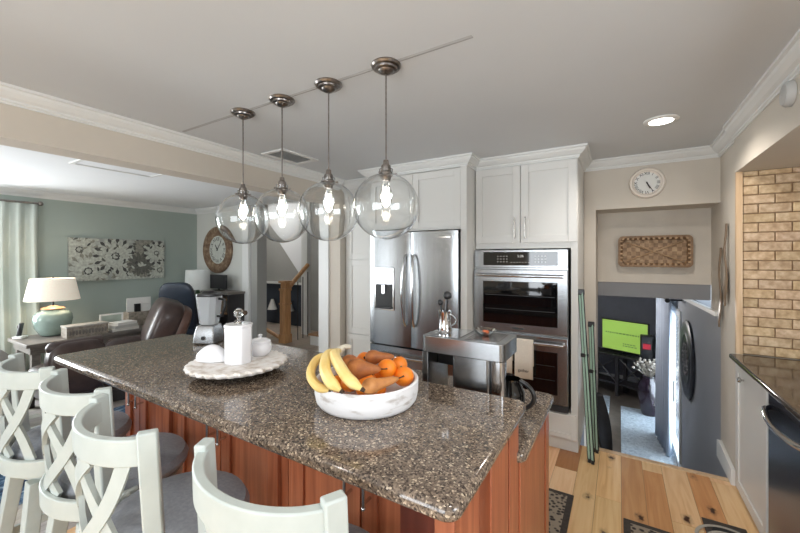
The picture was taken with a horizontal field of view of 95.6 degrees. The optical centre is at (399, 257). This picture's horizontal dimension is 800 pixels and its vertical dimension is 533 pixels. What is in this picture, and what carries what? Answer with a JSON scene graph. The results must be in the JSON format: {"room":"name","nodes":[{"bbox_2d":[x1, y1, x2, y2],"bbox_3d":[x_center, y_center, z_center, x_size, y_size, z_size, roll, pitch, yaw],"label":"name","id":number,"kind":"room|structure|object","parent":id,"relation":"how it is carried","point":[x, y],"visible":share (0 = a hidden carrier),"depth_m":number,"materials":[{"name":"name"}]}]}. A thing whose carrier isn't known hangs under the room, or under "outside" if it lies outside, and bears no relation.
{"room":"kitchen","nodes":[
{"label":"kitchen","id":0,"kind":"room"},
{"bbox_2d":[0,194,196,363],"bbox_3d":[-4.470,0.340,5.508,0.150,2.440,2.700,0,0,31],"label":"wall","id":1,"kind":"structure","parent":0,"point":[58,220],"depth_m":5.46,"materials":[{"name":"green paint"}]},
{"bbox_2d":[0,199,43,205],"bbox_3d":[-5.489,-0.710,3.530,0.148,0.060,2.960,0,0,31],"label":"curtain rod","id":2,"kind":"object","parent":1,"relation":"attached to","point":[39,203],"visible":0.98,"depth_m":4.61,"materials":[{"name":"grey metal"}]},
{"bbox_2d":[0,201,42,371],"bbox_3d":[-4.845,0.423,4.507,0.108,2.235,0.620,0,0,31],"label":"curtain","id":3,"kind":"object","parent":2,"relation":"hanging from","point":[18,221],"visible":0.66,"depth_m":4.54,"materials":[{"name":"fabric"}]},
{"bbox_2d":[0,187,217,213],"bbox_3d":[-4.785,-0.837,3.508,1.380,0.086,6.450,0,0,31],"label":"trim","id":4,"kind":"structure","parent":1,"relation":"attached to","point":[3,190],"depth_m":5.33,"materials":[{"name":"white paint"}]},
{"bbox_2d":[68,237,163,280],"bbox_3d":[-4.303,0.020,5.588,0.042,0.620,1.240,0,0,31],"label":"floral canvas","id":5,"kind":"object","parent":1,"relation":"attached to","point":[89,259],"visible":1,"depth_m":5.51,"materials":[{"name":"beige fabric"}]},
{"bbox_2d":[0,103,317,195],"bbox_3d":[-2.276,-0.750,1.657,0.190,0.260,5.880,0,0,31],"label":"beam","id":6,"kind":"structure","parent":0,"point":[21,128],"depth_m":2.33,"materials":[{"name":"beige paint"}]},
{"bbox_2d":[197,212,241,323],"bbox_3d":[-3.147,0.340,6.362,1.530,2.440,0.130,0,0,31],"label":"wall","id":7,"kind":"structure","parent":0,"point":[205,222],"depth_m":6.33,"materials":[{"name":"white paint"}]},
{"bbox_2d":[203,227,232,272],"bbox_3d":[-3.149,-0.140,6.253,0.800,0.800,0.054,0,0,31],"label":"wall clock","id":8,"kind":"object","parent":7,"relation":"attached to","point":[217,250],"visible":0.98,"depth_m":6.25,"materials":[{"name":"brown wood"}]},
{"bbox_2d":[242,243,250,321],"bbox_3d":[-2.427,0.340,5.920,0.160,2.440,0.220,0,0,31],"label":"wall","id":9,"kind":"structure","parent":0,"point":[246,248],"depth_m":5.82,"materials":[{"name":"white paint"}]},
{"bbox_2d":[251,236,266,338],"bbox_3d":[-2.279,0.340,5.854,0.160,2.440,0.180,0,0,31],"label":"wall","id":10,"kind":"structure","parent":0,"point":[259,247],"depth_m":5.79,"materials":[{"name":"grey paint"}]},
{"bbox_2d":[267,236,300,282],"bbox_3d":[-1.552,-0.430,7.869,5.600,2.020,0.140,0,0,31],"label":"wall","id":11,"kind":"structure","parent":0,"point":[280,267],"depth_m":8.54,"materials":[{"name":"grey paint"}]},
{"bbox_2d":[267,283,300,325],"bbox_3d":[-1.539,1.070,7.890,5.600,0.980,0.090,0,0,31],"label":"panel","id":12,"kind":"object","parent":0,"point":[273,292],"depth_m":8.66,"materials":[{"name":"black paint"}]},
{"bbox_2d":[329,185,345,355],"bbox_3d":[-0.551,0.340,4.500,0.160,2.440,0.770,0,0,31],"label":"wall","id":13,"kind":"structure","parent":0,"point":[337,248],"depth_m":4.17,"materials":[{"name":"beige paint"}]},
{"bbox_2d":[0,81,344,184],"bbox_3d":[-2.165,-0.837,1.584,0.075,0.086,5.870,0,0,31],"label":"trim","id":14,"kind":"structure","parent":13,"relation":"attached to","point":[13,95],"depth_m":2.33,"materials":[{"name":"white paint"}]},
{"bbox_2d":[319,240,328,352],"bbox_3d":[-0.857,0.340,4.293,0.150,2.440,0.140,0,0,31],"label":"trim","id":15,"kind":"structure","parent":13,"relation":"attached to","point":[323,245],"depth_m":4.23,"materials":[{"name":"white paint"}]},
{"bbox_2d":[8,322,759,532],"bbox_3d":[-2.004,1.585,3.257,9.600,0.050,8.900,0,0,31],"label":"floor","id":16,"kind":"structure","parent":0,"point":[608,491],"depth_m":2.40,"materials":[{"name":"brown wood"}]},
{"bbox_2d":[0,353,131,532],"bbox_3d":[-1.549,1.003,1.700,0.483,1.114,0.476,0,0,31],"label":"bar stool","id":17,"kind":"object","parent":16,"relation":"on","point":[21,454],"visible":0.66,"depth_m":1.49,"materials":[{"name":"wood"}]},
{"bbox_2d":[11,411,131,459],"bbox_3d":[-1.536,0.827,1.720,0.442,0.080,0.428,0,0,31],"label":"seat cushion","id":18,"kind":"object","parent":17,"relation":"on","point":[122,422],"depth_m":1.61,"materials":[{"name":"grey fabric"}]},
{"bbox_2d":[27,335,105,408],"bbox_3d":[-3.439,1.173,3.716,0.870,0.775,0.460,0,0,31],"label":"leather sofa","id":19,"kind":"object","parent":16,"relation":"on","point":[79,383],"visible":0.35,"depth_m":3.48,"materials":[{"name":"brown leather"}]},
{"bbox_2d":[8,325,142,399],"bbox_3d":[-3.943,1.250,4.687,0.680,0.620,1.420,0,0,31],"label":"console table","id":20,"kind":"object","parent":16,"relation":"on","point":[34,345],"visible":0.41,"depth_m":4.17,"materials":[{"name":"grey wood"}]},
{"bbox_2d":[23,277,80,336],"bbox_3d":[-4.238,0.584,4.433,0.510,0.711,0.510,0,0,31],"label":"table lamp","id":21,"kind":"object","parent":20,"relation":"on","point":[47,322],"visible":0.97,"depth_m":4.30,"materials":[{"name":"green ceramic"}]},
{"bbox_2d":[60,321,108,338],"bbox_3d":[-3.835,0.870,4.423,0.190,0.139,0.410,0,0,31],"label":"wooden crate","id":22,"kind":"object","parent":20,"relation":"on","point":[96,327],"visible":1,"depth_m":4.35,"materials":[{"name":"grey wood"}]},
{"bbox_2d":[123,296,150,324],"bbox_3d":[-3.697,0.749,5.134,0.180,0.380,0.320,0,0,31],"label":"desk organizer","id":23,"kind":"object","parent":20,"relation":"on","point":[138,308],"visible":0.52,"depth_m":5.08,"materials":[{"name":"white wood"}]},
{"bbox_2d":[39,368,188,532],"bbox_3d":[-1.124,1.003,1.460,0.483,1.114,0.476,0,0,31],"label":"bar stool","id":24,"kind":"object","parent":16,"relation":"on","point":[58,406],"visible":0.57,"depth_m":1.27,"materials":[{"name":"white paint"}]},
{"bbox_2d":[57,432,188,498],"bbox_3d":[-1.111,0.827,1.481,0.442,0.080,0.428,0,0,31],"label":"seat cushion","id":25,"kind":"object","parent":24,"relation":"on","point":[174,449],"depth_m":1.44,"materials":[{"name":"grey fabric"}]},
{"bbox_2d":[99,297,191,401],"bbox_3d":[-3.046,1.028,4.375,0.894,1.065,0.901,0,0,-39],"label":"leather recliner","id":26,"kind":"object","parent":16,"relation":"on","point":[166,316],"visible":0.34,"depth_m":4.24,"materials":[{"name":"brown leather"}]},
{"bbox_2d":[125,392,176,435],"bbox_3d":[-1.260,1.045,1.989,0.531,1.030,0.326,0,0,31],"label":"base cabinet","id":27,"kind":"object","parent":16,"relation":"on","point":[144,414],"visible":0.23,"depth_m":1.89,"materials":[{"name":"brown wood"}]},
{"bbox_2d":[72,393,249,532],"bbox_3d":[-0.736,1.003,1.161,0.483,1.114,0.476,0,0,37],"label":"bar stool","id":28,"kind":"object","parent":16,"relation":"on","point":[166,505],"visible":0.94,"depth_m":0.96,"materials":[{"name":"white paint"}]},
{"bbox_2d":[111,470,249,532],"bbox_3d":[-0.722,0.827,1.181,0.442,0.080,0.428,0,0,37],"label":"seat cushion","id":29,"kind":"object","parent":28,"relation":"on","point":[180,514],"depth_m":1.17,"materials":[{"name":"grey fabric"}]},
{"bbox_2d":[159,282,199,334],"bbox_3d":[-3.210,0.953,5.437,0.618,1.214,0.660,0,0,-6],"label":"office chair","id":30,"kind":"object","parent":16,"relation":"on","point":[183,292],"visible":0.3,"depth_m":5.14,"materials":[{"name":"blue leather"}]},
{"bbox_2d":[200,289,244,340],"bbox_3d":[-2.870,1.048,5.902,0.740,1.025,0.330,0,0,31],"label":"bookcase","id":31,"kind":"object","parent":16,"relation":"on","point":[235,298],"visible":0.34,"depth_m":5.71,"materials":[{"name":"black wood"}]},
{"bbox_2d":[177,413,288,506],"bbox_3d":[-0.699,1.045,1.650,0.771,1.030,0.326,0,0,31],"label":"base cabinet","id":32,"kind":"object","parent":16,"relation":"on","point":[265,473],"visible":0.17,"depth_m":1.48,"materials":[{"name":"brown wood"}]},
{"bbox_2d":[54,334,525,522],"bbox_3d":[-0.654,0.509,1.538,2.170,0.038,0.645,0,0,31],"label":"countertop","id":33,"kind":"structure","parent":32,"relation":"on","point":[431,458],"depth_m":1.09,"materials":[{"name":"brown stone"}]},
{"bbox_2d":[193,290,226,344],"bbox_3d":[-1.083,0.339,2.097,0.162,0.300,0.123,0,0,2],"label":"blender","id":34,"kind":"object","parent":33,"relation":"on","point":[209,331],"visible":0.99,"depth_m":2.05,"materials":[{"name":"silver metal"}]},
{"bbox_2d":[196,296,226,324],"bbox_3d":[-1.094,0.301,2.093,0.159,0.160,0.138,0,0,31],"label":"jar","id":35,"kind":"object","parent":34,"relation":"on","point":[208,307],"depth_m":2.05,"materials":[{"name":"plastic"}]},
{"bbox_2d":[183,350,287,379],"bbox_3d":[-0.694,0.463,1.559,0.407,0.053,0.407,0,0,31],"label":"tray","id":36,"kind":"object","parent":33,"relation":"on","point":[274,359],"visible":0.75,"depth_m":1.46,"materials":[{"name":"white ceramic"}]},
{"bbox_2d":[196,344,223,362],"bbox_3d":[-0.805,0.406,1.568,0.130,0.066,0.090,0,0,3],"label":"scoop","id":37,"kind":"object","parent":36,"relation":"on","point":[211,353],"visible":0.85,"depth_m":1.54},
{"bbox_2d":[224,321,252,365],"bbox_3d":[-0.686,0.360,1.542,0.109,0.163,0.109,0,0,31],"label":"canister","id":38,"kind":"object","parent":36,"relation":"on","point":[237,337],"visible":0.98,"depth_m":1.50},
{"bbox_2d":[252,334,271,356],"bbox_3d":[-0.636,0.394,1.653,0.104,0.097,0.104,0,0,31],"label":"sugar pot","id":39,"kind":"object","parent":36,"relation":"on","point":[261,346],"visible":0.92,"depth_m":1.62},
{"bbox_2d":[314,363,417,419],"bbox_3d":[-0.114,0.448,1.252,0.354,0.082,0.354,0,0,31],"label":"fruit bowl","id":40,"kind":"object","parent":33,"relation":"on","point":[396,399],"visible":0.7,"depth_m":1.10,"materials":[{"name":"ceramic"}]},
{"bbox_2d":[306,344,365,393],"bbox_3d":[-0.219,0.362,1.176,0.163,0.111,0.310,0,0,-16],"label":"banana bunch","id":41,"kind":"object","parent":40,"relation":"in","point":[333,356],"visible":1,"depth_m":1.11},
{"bbox_2d":[346,358,387,378],"bbox_3d":[-0.113,0.364,1.191,0.144,0.068,0.068,0,0,3],"label":"pear","id":42,"kind":"object","parent":40,"relation":"in","point":[360,368],"visible":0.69,"depth_m":1.17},
{"bbox_2d":[364,350,399,363],"bbox_3d":[-0.068,0.364,1.337,0.130,0.054,0.054,0,0,-14],"label":"pear","id":43,"kind":"object","parent":40,"relation":"in","point":[372,356],"visible":0.91,"depth_m":1.31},
{"bbox_2d":[362,375,403,394],"bbox_3d":[-0.051,0.394,1.125,0.147,0.052,0.052,0,0,-16],"label":"pear","id":44,"kind":"object","parent":40,"relation":"in","point":[372,385],"visible":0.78,"depth_m":1.11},
{"bbox_2d":[394,366,413,386],"bbox_3d":[0.013,0.407,1.252,0.070,0.069,0.070,0,0,31],"label":"orange","id":45,"kind":"object","parent":40,"relation":"in","point":[408,374],"visible":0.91,"depth_m":1.23,"materials":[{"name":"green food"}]},
{"bbox_2d":[192,437,368,532],"bbox_3d":[-0.235,1.003,0.895,0.483,1.114,0.476,0,0,30],"label":"bar stool","id":46,"kind":"object","parent":16,"relation":"on","point":[217,511],"visible":1,"depth_m":0.68,"materials":[{"name":"white paint"}]},
{"bbox_2d":[267,263,309,343],"bbox_3d":[-2.314,0.833,7.169,1.000,1.454,0.774,0,0,31],"label":"stair railing","id":47,"kind":"object","parent":16,"relation":"on","point":[285,336],"visible":0.99,"depth_m":6.68,"materials":[{"name":"brown wood"}]},
{"bbox_2d":[301,231,310,334],"bbox_3d":[-1.927,0.160,7.441,0.160,2.800,0.100,0,0,31],"label":"trim","id":48,"kind":"structure","parent":16,"relation":"on","point":[305,237],"depth_m":7.39,"materials":[{"name":"white paint"}]},
{"bbox_2d":[311,236,318,330],"bbox_3d":[-1.741,0.160,7.817,0.670,2.800,0.135,0,0,31],"label":"pier","id":49,"kind":"object","parent":16,"relation":"on","point":[314,242],"visible":0.07,"depth_m":7.79,"materials":[{"name":"grey paint"}]},
{"bbox_2d":[289,459,399,532],"bbox_3d":[-0.056,1.045,1.261,0.726,1.030,0.326,0,0,31],"label":"base cabinet","id":50,"kind":"object","parent":16,"relation":"on","point":[371,512],"visible":0.15,"depth_m":1.18,"materials":[{"name":"brown wood"}]},
{"bbox_2d":[343,177,369,356],"bbox_3d":[-0.290,0.340,4.245,0.530,2.440,0.575,0,0,31],"label":"pantry cabinet","id":51,"kind":"object","parent":16,"relation":"on","point":[357,240],"visible":0.28,"depth_m":4.09,"materials":[{"name":"white paint"}]},
{"bbox_2d":[370,230,460,375],"bbox_3d":[0.272,0.645,3.653,0.935,1.770,0.847,0,0,31],"label":"refrigerator","id":52,"kind":"object","parent":16,"relation":"on","point":[410,272],"visible":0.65,"depth_m":3.34,"materials":[{"name":"grey metal"}]},
{"bbox_2d":[358,152,480,342],"bbox_3d":[0.304,0.340,3.687,1.194,2.440,0.835,0,0,31],"label":"tall cabinet","id":53,"kind":"object","parent":16,"relation":"on","point":[445,187],"visible":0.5,"depth_m":3.23,"materials":[{"name":"white paint"}]},
{"bbox_2d":[400,425,517,532],"bbox_3d":[0.159,1.045,1.033,0.222,1.030,0.552,0,0,31],"label":"island end panel","id":54,"kind":"object","parent":16,"relation":"on","point":[493,508],"visible":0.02,"depth_m":0.98,"materials":[{"name":"brown wood"}]},
{"bbox_2d":[518,412,548,532],"bbox_3d":[-0.342,1.120,1.999,2.086,0.880,0.573,0,0,31],"label":"base cabinet","id":55,"kind":"object","parent":16,"relation":"on","point":[533,474],"visible":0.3,"depth_m":1.47,"materials":[{"name":"brown wood"}]},
{"bbox_2d":[271,343,553,462],"bbox_3d":[-0.347,0.659,1.998,2.138,0.038,0.629,0,0,31],"label":"countertop","id":56,"kind":"structure","parent":55,"relation":"on","point":[530,424],"depth_m":1.51,"materials":[{"name":"brown stone"}]},
{"bbox_2d":[422,328,536,410],"bbox_3d":[0.332,0.479,1.497,0.438,0.320,0.215,0,0,31],"label":"coffee machine","id":57,"kind":"object","parent":56,"relation":"on","point":[479,363],"visible":0.7,"depth_m":1.42,"materials":[{"name":"silver metal"}]},
{"bbox_2d":[438,310,456,333],"bbox_3d":[0.196,0.272,1.547,0.060,0.094,0.077,0,0,-28],"label":"mug","id":58,"kind":"object","parent":57,"relation":"on","point":[445,325],"visible":0.98,"depth_m":1.53,"materials":[{"name":"metal"}]},
{"bbox_2d":[465,333,507,342],"bbox_3d":[0.356,0.321,1.482,0.126,0.002,0.175,0,0,31],"label":"tray","id":59,"kind":"object","parent":57,"relation":"attached to","point":[498,337],"depth_m":1.45,"materials":[{"name":"metal"}]},
{"bbox_2d":[476,143,592,452],"bbox_3d":[1.205,0.340,3.277,0.915,2.440,0.625,0,0,31],"label":"tall cabinet","id":60,"kind":"object","parent":16,"relation":"on","point":[531,200],"visible":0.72,"depth_m":3.02,"materials":[{"name":"white paint"}]},
{"bbox_2d":[474,249,570,413],"bbox_3d":[1.115,0.585,3.260,0.770,1.310,0.607,0,0,31],"label":"double wall oven","id":61,"kind":"object","parent":60,"relation":"in","point":[526,294],"visible":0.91,"depth_m":2.99,"materials":[{"name":"silver metal"}]},
{"bbox_2d":[515,338,533,379],"bbox_3d":[1.019,0.824,2.980,0.145,0.322,0.047,0,0,31],"label":"tea towel","id":62,"kind":"object","parent":61,"relation":"hanging from","point":[524,356],"visible":1,"depth_m":2.96,"materials":[{"name":"beige fabric"}]},
{"bbox_2d":[549,488,573,532],"bbox_3d":[0.667,1.555,2.267,0.695,0.009,0.670,0,0,31],"label":"kitchen mat","id":63,"kind":"object","parent":16,"relation":"on","point":[560,503],"visible":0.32,"depth_m":2.23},
{"bbox_2d":[578,289,594,464],"bbox_3d":[1.446,0.903,2.819,0.056,1.312,0.178,0,0,-10],"label":"rack","id":64,"kind":"object","parent":16,"relation":"on","point":[583,333],"visible":1,"depth_m":2.81,"materials":[{"name":"green metal"}]},
{"bbox_2d":[588,321,598,453],"bbox_3d":[1.591,1.048,2.989,0.058,1.022,0.200,0,0,19],"label":"rack","id":65,"kind":"object","parent":16,"relation":"on","point":[592,361],"visible":0.91,"depth_m":2.99,"materials":[{"name":"green metal"}]},
{"bbox_2d":[623,518,670,532],"bbox_3d":[1.228,1.555,1.624,0.380,0.009,1.050,0,0,31],"label":"kitchen mat","id":66,"kind":"object","parent":16,"relation":"on","point":[630,526],"visible":1,"depth_m":2.08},
{"bbox_2d":[599,448,728,481],"bbox_3d":[1.950,1.575,2.765,0.855,0.039,0.060,0,0,31],"label":"trim","id":67,"kind":"structure","parent":16,"relation":"on","point":[641,459],"depth_m":2.72,"materials":[{"name":"brown wood"}]},
{"bbox_2d":[695,517,746,532],"bbox_3d":[1.661,1.554,1.742,0.316,0.010,0.900,0,0,31],"label":"kitchen mat","id":68,"kind":"object","parent":16,"relation":"on","point":[711,526],"visible":1,"depth_m":2.08,"materials":[{"name":"fabric"}]},
{"bbox_2d":[735,363,767,532],"bbox_3d":[2.367,1.118,1.992,0.731,0.884,0.620,0,0,31],"label":"base cabinet","id":69,"kind":"object","parent":16,"relation":"on","point":[751,430],"visible":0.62,"depth_m":2.15,"materials":[{"name":"white paint"}]},
{"bbox_2d":[761,393,799,532],"bbox_3d":[1.999,1.120,1.479,0.710,0.880,0.610,0,0,31],"label":"dishwasher","id":70,"kind":"object","parent":16,"relation":"on","point":[783,427],"visible":0.91,"depth_m":1.71,"materials":[{"name":"grey metal"}]},
{"bbox_3d":[-3.535,1.185,6.146,0.650,0.750,0.580,0,0,31],"label":"writing desk","id":71,"kind":"object","parent":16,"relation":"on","visible":0},
{"bbox_2d":[185,270,210,295],"bbox_3d":[-3.395,0.504,6.097,0.400,0.609,0.400,0,0,31],"label":"desk lamp","id":72,"kind":"object","parent":71,"relation":"on","point":[199,280],"visible":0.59,"depth_m":5.95,"materials":[{"name":"white fabric"}]},
{"bbox_3d":[1.526,1.118,0.602,0.731,0.884,1.370,0,0,31],"label":"base cabinet","id":73,"kind":"object","parent":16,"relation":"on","visible":0},
{"bbox_2d":[729,353,799,420],"bbox_3d":[1.863,0.657,1.119,0.770,0.035,2.644,0,0,31],"label":"countertop","id":74,"kind":"structure","parent":73,"relation":"on","point":[779,377],"depth_m":1.98,"materials":[{"name":"stone"}]},
{"bbox_2d":[0,0,799,208],"bbox_3d":[-2.009,-0.920,1.799,8.200,0.080,6.600,0,0,31],"label":"ceiling","id":75,"kind":"structure","parent":0,"point":[532,75],"depth_m":1.72,"materials":[{"name":"paint"}]},
{"bbox_2d":[69,159,162,177],"bbox_3d":[-2.708,-0.874,3.542,0.380,0.012,0.700,0,0,31],"label":"ceiling hatch","id":76,"kind":"object","parent":75,"relation":"attached to","point":[79,162],"visible":0.55,"depth_m":3.54,"materials":[{"name":"white paint"}]},
{"bbox_2d":[215,107,262,243],"bbox_3d":[-0.946,-0.482,2.188,0.300,0.795,0.300,0,0,31],"label":"globe pendant light","id":77,"kind":"object","parent":75,"relation":"hanging from","point":[234,220],"visible":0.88,"depth_m":2.08,"materials":[{"name":"glass"}]},
{"bbox_2d":[253,94,304,242],"bbox_3d":[-0.653,-0.482,2.011,0.300,0.795,0.300,0,0,31],"label":"globe pendant light","id":78,"kind":"object","parent":75,"relation":"hanging from","point":[275,212],"visible":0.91,"depth_m":1.91,"materials":[{"name":"clear glass"}]},
{"bbox_2d":[261,148,318,164],"bbox_3d":[-0.945,-0.874,3.143,0.270,0.012,0.400,0,0,31],"label":"ceiling vent","id":79,"kind":"object","parent":75,"relation":"in","point":[289,156],"visible":0.97,"depth_m":3.13,"materials":[{"name":"metal"}]},
{"bbox_2d":[298,77,356,240],"bbox_3d":[-0.361,-0.482,1.834,0.300,0.795,0.300,0,0,31],"label":"globe pendant light","id":80,"kind":"object","parent":75,"relation":"hanging from","point":[325,209],"visible":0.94,"depth_m":1.73,"materials":[{"name":"clear glass"}]},
{"bbox_2d":[182,35,472,131],"bbox_3d":[-0.611,-0.879,1.985,2.100,0.004,0.032,0,0,31],"label":"trim","id":81,"kind":"structure","parent":75,"relation":"attached to","point":[469,36],"depth_m":1.72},
{"bbox_2d":[353,57,418,238],"bbox_3d":[-0.064,-0.482,1.655,0.300,0.795,0.300,0,0,31],"label":"globe pendant light","id":82,"kind":"object","parent":75,"relation":"hanging from","point":[385,204],"visible":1,"depth_m":1.55,"materials":[{"name":"clear glass"}]},
{"bbox_2d":[378,159,396,173],"bbox_3d":[-0.066,-0.400,1.646,0.089,0.101,0.083,0,0,31],"label":"socket","id":83,"kind":"object","parent":82,"relation":"attached to","point":[385,168],"depth_m":1.63,"materials":[{"name":"grey metal"}]},
{"bbox_2d":[643,114,679,126],"bbox_3d":[1.664,-0.874,2.315,0.190,0.010,0.190,0,0,31],"label":"recessed light","id":84,"kind":"object","parent":75,"relation":"in","point":[660,120],"visible":1,"depth_m":2.30,"materials":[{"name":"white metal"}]},
{"bbox_2d":[580,428,583,445],"bbox_3d":[1.218,1.565,3.926,1.420,2.390,0.060,0,0,31],"label":"wall","id":85,"kind":"structure","parent":0,"point":[582,438],"depth_m":3.55,"materials":[{"name":"paint"}]},
{"bbox_2d":[597,392,612,450],"bbox_3d":[1.861,1.540,3.339,0.162,0.560,0.098,0,0,31],"label":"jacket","id":86,"kind":"object","parent":85,"relation":"hanging from","point":[604,425],"visible":0.6,"depth_m":3.30,"materials":[{"name":"black fabric"}]},
{"bbox_2d":[598,295,655,377],"bbox_3d":[4.609,1.535,8.490,2.500,2.450,0.100,0,0,31],"label":"wall","id":87,"kind":"structure","parent":0,"point":[633,309],"depth_m":8.15,"materials":[{"name":"paint"}]},
{"bbox_2d":[598,380,677,465],"bbox_3d":[2.981,2.785,5.799,2.500,0.050,6.190,0,0,31],"label":"floor","id":88,"kind":"structure","parent":0,"point":[630,399],"depth_m":6.88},
{"bbox_2d":[598,347,655,395],"bbox_3d":[4.487,2.350,7.361,0.400,0.820,1.240,0,0,-33],"label":"tv console","id":89,"kind":"object","parent":88,"relation":"on","point":[616,380],"visible":0.34,"depth_m":7.30,"materials":[{"name":"black wood"}]},
{"bbox_2d":[598,373,637,390],"bbox_3d":[4.487,2.525,7.361,0.360,0.030,1.200,0,0,-33],"label":"shelf","id":90,"kind":"object","parent":89,"relation":"attached to","point":[625,383],"depth_m":7.32,"materials":[{"name":"black wood"}]},
{"bbox_2d":[602,318,649,356],"bbox_3d":[4.511,1.600,7.286,0.180,0.680,0.880,0,0,-33],"label":"television","id":91,"kind":"object","parent":89,"relation":"on","point":[620,335],"visible":0.92,"depth_m":7.28,"materials":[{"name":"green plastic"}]},
{"bbox_2d":[640,334,652,378],"bbox_3d":[4.574,2.095,6.732,0.200,1.330,0.165,0,0,31],"label":"floor speaker","id":92,"kind":"object","parent":88,"relation":"on","point":[646,341],"visible":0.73,"depth_m":6.67,"materials":[{"name":"black plastic"}]},
{"bbox_2d":[621,406,676,465],"bbox_3d":[3.860,2.754,5.730,0.635,0.012,2.000,0,0,31],"label":"area rug","id":93,"kind":"object","parent":88,"relation":"on","point":[638,438],"visible":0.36,"depth_m":5.53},
{"bbox_2d":[637,373,654,416],"bbox_3d":[4.372,2.409,6.378,0.340,0.699,0.340,0,0,31],"label":"floor vase","id":94,"kind":"object","parent":93,"relation":"on","point":[646,385],"visible":0.77,"depth_m":6.28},
{"bbox_2d":[598,208,710,284],"bbox_3d":[2.354,-0.253,3.414,0.865,0.974,0.100,0,0,31],"label":"wall niche","id":95,"kind":"object","parent":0,"point":[696,222],"visible":0.57,"depth_m":3.35,"materials":[{"name":"beige paint"}]},
{"bbox_2d":[618,235,692,267],"bbox_3d":[2.324,-0.060,3.324,0.558,0.288,0.078,0,0,31],"label":"woven wall basket","id":96,"kind":"object","parent":95,"relation":"attached to","point":[676,251],"visible":1,"depth_m":3.32,"materials":[{"name":"wicker"}]},
{"bbox_2d":[598,282,710,300],"bbox_3d":[2.359,0.302,3.423,0.865,0.136,0.100,0,0,31],"label":"wall","id":97,"kind":"structure","parent":0,"point":[648,290],"depth_m":3.36,"materials":[{"name":"grey paint"}]},
{"bbox_2d":[596,157,720,210],"bbox_3d":[2.173,-0.658,3.115,0.865,0.443,0.080,0,0,31],"label":"wall","id":98,"kind":"structure","parent":0,"point":[692,182],"depth_m":3.02,"materials":[{"name":"beige paint"}]},
{"bbox_2d":[584,171,597,446],"bbox_3d":[1.837,0.940,3.487,0.095,3.640,0.370,0,0,31],"label":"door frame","id":99,"kind":"structure","parent":98,"relation":"attached to","point":[590,213],"depth_m":3.33,"materials":[{"name":"beige paint"}]},
{"bbox_2d":[629,167,665,197],"bbox_3d":[2.103,-0.640,3.090,0.260,0.260,0.031,0,0,31],"label":"wall clock","id":100,"kind":"object","parent":98,"relation":"attached to","point":[648,182],"visible":1,"depth_m":3.09,"materials":[{"name":"white plastic"}]},
{"bbox_2d":[597,204,716,213],"bbox_3d":[2.261,-0.464,3.260,0.865,0.053,0.260,0,0,31],"label":"soffit","id":101,"kind":"object","parent":98,"relation":"attached to","point":[706,205],"visible":0.43,"depth_m":3.20,"materials":[{"name":"beige paint"}]},
{"bbox_2d":[671,144,734,477],"bbox_3d":[3.789,0.940,4.207,0.770,3.640,4.580,0,0,31],"label":"wall","id":102,"kind":"structure","parent":0,"point":[701,414],"depth_m":3.14,"materials":[{"name":"grey paint"}]},
{"bbox_2d":[664,298,681,302],"bbox_3d":[4.037,0.540,5.547,0.188,0.060,2.328,0,0,31],"label":"curtain rod","id":103,"kind":"object","parent":102,"relation":"attached to","point":[666,299],"visible":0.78,"depth_m":4.61,"materials":[{"name":"black metal"}]},
{"bbox_2d":[655,298,671,456],"bbox_3d":[3.871,1.653,5.341,0.085,2.187,0.760,0,0,24],"label":"curtain","id":104,"kind":"object","parent":103,"relation":"hanging from","point":[663,373],"visible":0.93,"depth_m":5.24,"materials":[{"name":"fabric"}]},
{"bbox_2d":[680,320,694,399],"bbox_3d":[3.295,1.160,4.178,0.041,0.890,0.890,0,0,31],"label":"wall medallion","id":105,"kind":"object","parent":102,"relation":"attached to","point":[687,350],"visible":1,"depth_m":4.05,"materials":[{"name":"brown metal"}]},
{"bbox_2d":[717,439,735,485],"bbox_3d":[2.396,1.485,2.673,0.024,0.150,0.435,0,0,31],"label":"baseboard","id":106,"kind":"structure","parent":102,"relation":"attached to","point":[722,454],"depth_m":2.62,"materials":[{"name":"white paint"}]},
{"bbox_2d":[735,171,742,353],"bbox_3d":[2.270,0.033,2.432,0.032,1.215,0.032,0,0,31],"label":"trim","id":107,"kind":"structure","parent":102,"relation":"attached to","point":[738,175],"depth_m":2.42,"materials":[{"name":"beige wood"}]},
{"bbox_2d":[721,314,797,489],"bbox_3d":[2.725,1.025,2.448,0.770,1.170,0.470,0,0,31],"label":"wall","id":108,"kind":"structure","parent":0,"point":[727,325],"depth_m":2.65,"materials":[{"name":"beige paint"}]},
{"bbox_2d":[743,167,799,359],"bbox_3d":[2.584,0.033,2.244,0.700,1.215,0.024,0,0,31],"label":"wall tile","id":109,"kind":"structure","parent":108,"relation":"attached to","point":[771,197],"depth_m":2.34,"materials":[{"name":"brown tile"}]},
{"bbox_2d":[734,74,799,172],"bbox_3d":[1.471,-0.728,0.437,0.735,0.305,4.270,0,0,31],"label":"wall","id":110,"kind":"structure","parent":0,"point":[772,140],"depth_m":1.97,"materials":[{"name":"beige paint"}]},
{"bbox_2d":[585,28,799,171],"bbox_3d":[0.883,-0.837,1.073,0.960,0.086,4.750,0,0,31],"label":"trim","id":111,"kind":"structure","parent":110,"relation":"attached to","point":[786,67],"depth_m":2.19,"materials":[{"name":"white paint"}]},
{"bbox_2d":[779,80,796,106],"bbox_3d":[1.749,-0.740,1.642,0.033,0.116,0.116,0,0,31],"label":"smoke detector","id":112,"kind":"object","parent":110,"relation":"attached to","point":[788,91],"visible":1,"depth_m":1.61,"materials":[{"name":"grey plastic"}]},
{"bbox_3d":[5.148,1.560,7.083,0.120,2.400,1.750,0,0,31],"label":"wall","id":113,"kind":"structure","parent":0,"visible":0},
{"bbox_2d":[671,303,681,465],"bbox_3d":[4.122,1.725,5.513,0.132,2.070,2.000,0,0,31],"label":"door","id":114,"kind":"structure","parent":113,"relation":"in","point":[676,314],"depth_m":5.09,"materials":[{"name":"white paint"}]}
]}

